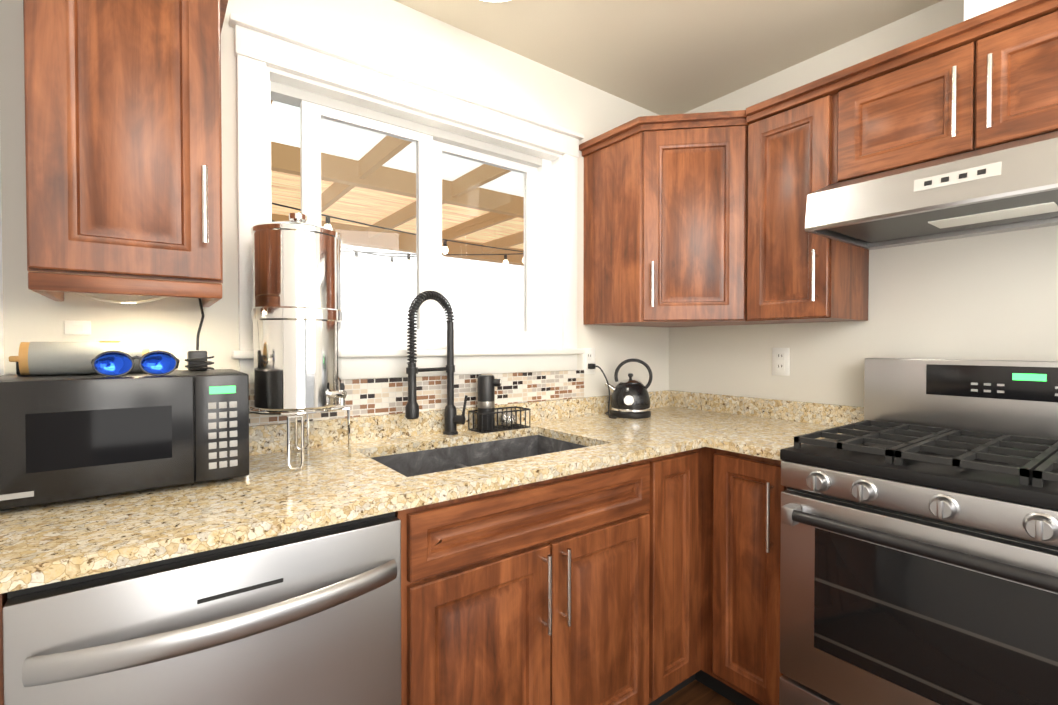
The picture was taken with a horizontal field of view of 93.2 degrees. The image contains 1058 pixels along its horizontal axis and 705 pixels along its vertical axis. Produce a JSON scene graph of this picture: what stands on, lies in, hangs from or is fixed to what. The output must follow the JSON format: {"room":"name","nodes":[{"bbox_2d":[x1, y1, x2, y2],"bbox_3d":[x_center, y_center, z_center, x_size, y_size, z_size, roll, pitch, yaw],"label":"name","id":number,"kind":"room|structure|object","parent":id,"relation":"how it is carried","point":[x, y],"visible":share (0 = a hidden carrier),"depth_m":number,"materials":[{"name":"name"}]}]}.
{"room":"kitchen","nodes":[
{"label":"kitchen","id":0,"kind":"room"},
{"bbox_2d":[0,147,3,375],"bbox_3d":[-0.673,0.035,0.330,0.257,2.380,1.900,-1,1,-37],"label":"wall","id":1,"kind":"structure","parent":0,"point":[1,333],"depth_m":1.12,"materials":[{"name":"white paint"}]},
{"bbox_2d":[0,0,668,396],"bbox_3d":[-0.349,0.013,1.839,2.820,2.380,0.120,-1,1,-37],"label":"wall","id":2,"kind":"structure","parent":0,"point":[404,38],"depth_m":1.49,"materials":[{"name":"white paint"}]},
{"bbox_2d":[64,320,90,334],"bbox_3d":[-1.085,-0.059,1.203,0.048,0.034,0.007,-1,1,-37],"label":"electrical outlet","id":3,"kind":"object","parent":2,"relation":"attached to","point":[77,327],"visible":1,"depth_m":1.20,"materials":[{"name":"white plastic"}]},
{"bbox_2d":[23,0,227,306],"bbox_3d":[-0.883,-0.502,1.118,0.370,0.767,0.371,-1,1,-37],"label":"upper cabinet","id":4,"kind":"object","parent":2,"relation":"attached to","point":[123,141],"visible":1,"depth_m":0.99,"materials":[{"name":"brown wood"}]},
{"bbox_2d":[77,293,165,303],"bbox_3d":[-0.882,-0.130,1.115,0.245,0.042,0.196,-1,1,-37],"label":"puck light","id":5,"kind":"object","parent":4,"relation":"attached to","point":[121,302],"visible":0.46,"depth_m":1.12,"materials":[{"name":"white plastic"}]},
{"bbox_2d":[229,13,584,382],"bbox_3d":[-0.331,-0.423,1.813,1.307,1.008,0.168,-1,1,-37],"label":"window","id":6,"kind":"structure","parent":2,"relation":"in","point":[546,340],"depth_m":1.77,"materials":[{"name":"white wood"}]},
{"bbox_2d":[249,370,583,425],"bbox_3d":[-0.471,0.144,1.668,1.782,0.122,0.008,-1,1,-37],"label":"tile backsplash","id":7,"kind":"structure","parent":2,"relation":"attached to","point":[372,396],"depth_m":1.77,"materials":[{"name":"tile"}]},
{"bbox_2d":[249,390,667,453],"bbox_3d":[-0.228,0.243,1.843,2.380,0.080,0.020,-1,1,-37],"label":"backsplash","id":8,"kind":"structure","parent":2,"relation":"attached to","point":[263,439],"depth_m":1.67,"materials":[{"name":"beige stone"}]},
{"bbox_2d":[583,348,594,373],"bbox_3d":[0.267,0.039,2.223,0.072,0.116,0.007,-1,1,-37],"label":"electrical outlet","id":9,"kind":"object","parent":2,"relation":"attached to","point":[589,356],"visible":0.96,"depth_m":2.22,"materials":[{"name":"white plastic"}]},
{"bbox_2d":[394,0,942,114],"bbox_3d":[0.794,-1.179,0.303,2.820,0.050,3.920,-1,1,-37],"label":"ceiling","id":10,"kind":"structure","parent":0,"point":[665,57],"depth_m":1.85,"materials":[{"name":"beige paint"}]},
{"bbox_2d":[481,0,509,1],"bbox_3d":[-0.107,-1.130,1.484,0.330,0.075,0.330,-1,1,-37],"label":"dome ceiling light","id":11,"kind":"object","parent":10,"relation":"attached to","point":[495,0],"visible":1,"depth_m":1.59,"materials":[{"name":"white"}]},
{"bbox_2d":[658,679,735,704],"bbox_3d":[0.794,1.250,0.339,2.820,0.050,3.920,-1,1,-37],"label":"floor","id":12,"kind":"structure","parent":0,"point":[695,692],"depth_m":1.75,"materials":[{"name":"brown wood"}]},
{"bbox_2d":[3,512,400,704],"bbox_3d":[-0.651,0.773,1.077,0.580,0.877,0.650,-1,1,-37],"label":"dishwasher","id":13,"kind":"object","parent":12,"relation":"on","point":[309,617],"visible":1,"depth_m":0.85,"materials":[{"name":"silver metal"}]},
{"bbox_2d":[520,450,703,704],"bbox_3d":[0.278,0.759,1.858,0.272,0.889,0.617,-1,1,-37],"label":"base cabinet","id":14,"kind":"object","parent":12,"relation":"on","point":[576,552],"depth_m":1.49,"materials":[{"name":"brown wood"}]},
{"bbox_2d":[0,406,791,597],"bbox_3d":[-0.042,0.302,1.597,2.380,0.030,0.638,-1,1,-37],"label":"countertop","id":15,"kind":"structure","parent":14,"relation":"on","point":[47,543],"depth_m":1.03,"materials":[{"name":"beige stone"}]},
{"bbox_2d":[0,369,248,510],"bbox_3d":[-0.903,0.171,1.130,0.440,0.244,0.298,-1,1,-37],"label":"microwave","id":16,"kind":"object","parent":15,"relation":"on","point":[67,437],"visible":1,"depth_m":1.01,"materials":[{"name":"black plastic"}]},
{"bbox_2d":[16,362,20,374],"bbox_3d":[-1.031,0.030,1.165,0.220,0.035,0.073,-1,1,-37],"label":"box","id":17,"kind":"object","parent":16,"relation":"on","point":[17,369],"visible":0.15,"depth_m":1.07,"materials":[{"name":"black plastic"}]},
{"bbox_2d":[9,341,148,375],"bbox_3d":[-0.981,0.011,1.103,0.230,0.074,0.072,-1,1,-37],"label":"speaker","id":18,"kind":"object","parent":16,"relation":"on","point":[50,358],"visible":0.83,"depth_m":1.06},
{"bbox_2d":[91,350,179,376],"bbox_3d":[-0.848,0.022,1.083,0.151,0.055,0.102,-1,1,-37],"label":"sunglasses","id":19,"kind":"object","parent":16,"relation":"on","point":[113,363],"visible":1,"depth_m":1.04,"materials":[{"name":"blue plastic"}]},
{"bbox_2d":[185,351,213,370],"bbox_3d":[-0.821,0.021,1.243,0.060,0.050,0.124,-1,1,-37],"label":"charger","id":20,"kind":"object","parent":16,"relation":"on","point":[196,360],"visible":1,"depth_m":1.24,"materials":[{"name":"black plastic"}]},
{"bbox_2d":[196,298,204,349],"bbox_3d":[-0.852,-0.079,1.296,0.021,0.147,0.055,-1,1,-37],"label":"cord","id":21,"kind":"object","parent":20,"relation":"attached to","point":[200,326],"visible":0.83,"depth_m":1.29,"materials":[{"name":"black plastic"}]},
{"bbox_2d":[249,404,350,469],"bbox_3d":[-0.623,0.218,1.357,0.262,0.143,0.262,-1,1,-37],"label":"stand","id":22,"kind":"object","parent":15,"relation":"on","point":[296,415],"visible":0.54,"depth_m":1.26,"materials":[{"name":"silver metal"}]},
{"bbox_2d":[251,213,346,410],"bbox_3d":[-0.621,-0.114,1.350,0.224,0.519,0.230,-1,1,-37],"label":"water filter","id":23,"kind":"object","parent":22,"relation":"on","point":[296,315],"visible":0.98,"depth_m":1.26,"materials":[{"name":"silver metal"}]},
{"bbox_2d":[405,290,467,434],"bbox_3d":[-0.320,0.038,1.692,0.225,0.492,0.087,-1,1,-37],"label":"faucet","id":24,"kind":"object","parent":15,"relation":"on","point":[453,419],"visible":1,"depth_m":1.69,"materials":[{"name":"black metal"}]},
{"bbox_2d":[364,430,619,581],"bbox_3d":[-0.126,0.412,1.540,0.714,0.212,0.410,-1,1,-37],"label":"sink","id":25,"kind":"object","parent":15,"relation":"in","point":[447,535],"depth_m":1.29,"materials":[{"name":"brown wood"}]},
{"bbox_2d":[468,406,530,432],"bbox_3d":[-0.108,0.247,1.854,0.214,0.071,0.097,-1,1,-37],"label":"soap caddy","id":26,"kind":"object","parent":15,"relation":"on","point":[506,427],"visible":0.79,"depth_m":1.83,"materials":[{"name":"black metal"}]},
{"bbox_2d":[477,375,501,429],"bbox_3d":[-0.145,0.180,1.817,0.081,0.195,0.076,-1,1,-37],"label":"soap dispenser","id":27,"kind":"object","parent":26,"relation":"in","point":[487,385],"visible":0.96,"depth_m":1.79,"materials":[{"name":"black plastic"}]},
{"bbox_2d":[499,412,515,425],"bbox_3d":[-0.080,0.250,1.875,0.066,0.053,0.065,-1,1,-37],"label":"scrubber","id":28,"kind":"object","parent":26,"relation":"in","point":[508,419],"visible":0.71,"depth_m":1.85,"materials":[{"name":"silver metal"}]},
{"bbox_2d":[605,359,652,418],"bbox_3d":[0.445,0.152,2.194,0.176,0.251,0.176,-1,1,-37],"label":"kettle","id":29,"kind":"object","parent":15,"relation":"on","point":[630,397],"visible":1,"depth_m":2.14,"materials":[{"name":"black metal"}]},
{"bbox_2d":[588,363,616,418],"bbox_3d":[0.343,0.163,2.178,0.091,0.227,0.158,-1,1,-37],"label":"cord","id":30,"kind":"object","parent":29,"relation":"attached to","point":[592,366],"visible":0.98,"depth_m":2.16,"materials":[{"name":"black plastic"}]},
{"bbox_2d":[708,422,857,461],"bbox_3d":[0.927,0.299,1.759,0.637,0.030,0.270,-1,1,-37],"label":"countertop","id":31,"kind":"structure","parent":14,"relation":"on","point":[765,441],"depth_m":1.66,"materials":[{"name":"beige stone"}]},
{"bbox_2d":[704,446,786,704],"bbox_3d":[0.918,0.760,1.794,0.617,0.889,0.295,-1,1,-37],"label":"base cabinet","id":32,"kind":"object","parent":12,"relation":"on","point":[742,494],"depth_m":1.60,"materials":[{"name":"brown wood"}]},
{"bbox_2d":[779,358,1057,704],"bbox_3d":[1.187,0.619,1.309,0.734,1.184,0.762,-1,1,-37],"label":"range","id":33,"kind":"object","parent":12,"relation":"on","point":[919,541],"visible":1,"depth_m":1.23,"materials":[{"name":"silver metal"}]},
{"bbox_2d":[669,0,1057,406],"bbox_3d":[1.908,0.024,1.086,0.120,2.380,3.800,-1,1,-37],"label":"wall","id":34,"kind":"structure","parent":0,"point":[989,297],"depth_m":1.78,"materials":[{"name":"white paint"}]},
{"bbox_2d":[579,124,753,326],"bbox_3d":[0.658,-0.500,2.137,0.598,0.755,0.597,-1,1,-37],"label":"upper cabinet","id":35,"kind":"object","parent":34,"relation":"attached to","point":[609,163],"depth_m":2.07,"materials":[{"name":"brown wood"}]},
{"bbox_2d":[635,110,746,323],"bbox_3d":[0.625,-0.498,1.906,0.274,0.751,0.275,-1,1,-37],"label":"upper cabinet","id":36,"kind":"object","parent":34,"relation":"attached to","point":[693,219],"depth_m":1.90,"materials":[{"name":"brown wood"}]},
{"bbox_2d":[668,390,863,425],"bbox_3d":[0.988,0.238,2.190,0.020,0.080,0.888,-1,1,-37],"label":"backsplash","id":37,"kind":"structure","parent":34,"relation":"attached to","point":[830,414],"depth_m":2.12,"materials":[{"name":"beige stone"}]},
{"bbox_2d":[772,348,789,375],"bbox_3d":[1.059,0.038,2.106,0.007,0.116,0.072,-1,1,-37],"label":"electrical outlet","id":38,"kind":"object","parent":34,"relation":"attached to","point":[780,360],"visible":1,"depth_m":2.10,"materials":[{"name":"white plastic"}]},
{"bbox_2d":[747,80,868,323],"bbox_3d":[1.030,-0.496,1.859,0.338,0.755,0.294,-1,1,-37],"label":"upper cabinet","id":39,"kind":"object","parent":34,"relation":"attached to","point":[795,275],"depth_m":1.75,"materials":[{"name":"brown wood"}]},
{"bbox_2d":[831,28,966,183],"bbox_3d":[1.227,-0.710,1.595,0.338,0.319,0.360,-1,1,-37],"label":"upper cabinet","id":40,"kind":"object","parent":34,"relation":"attached to","point":[906,108],"depth_m":1.48,"materials":[{"name":"brown wood"}]},
{"bbox_2d":[963,0,1057,152],"bbox_3d":[1.456,-0.705,1.291,0.338,0.319,0.400,-1,1,-37],"label":"upper cabinet","id":41,"kind":"object","parent":34,"relation":"attached to","point":[1012,55],"depth_m":1.29,"materials":[{"name":"brown wood"}]},
{"bbox_2d":[805,131,1057,249],"bbox_3d":[1.277,-0.458,1.386,0.512,0.176,0.756,-1,1,-37],"label":"range hood","id":42,"kind":"object","parent":41,"relation":"attached to","point":[1007,187],"visible":1,"depth_m":1.35,"materials":[{"name":"silver metal"}]},
{"bbox_2d":[964,0,1015,20],"bbox_3d":[1.386,-1.032,1.437,0.267,0.274,0.154,-1,1,-37],"label":"wall","id":43,"kind":"structure","parent":0,"point":[973,8],"depth_m":1.39,"materials":[{"name":"white paint"}]},
{"label":"outside","id":44,"kind":"structure","parent":0,"visible":0},
{"bbox_2d":[271,100,523,329],"bbox_3d":[-1.488,-0.171,3.830,12.000,2.690,4.425,-1,1,-37],"label":"pergola","id":45,"kind":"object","parent":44,"point":[285,166],"depth_m":4.50,"materials":[{"name":"brown wood"}]}
]}

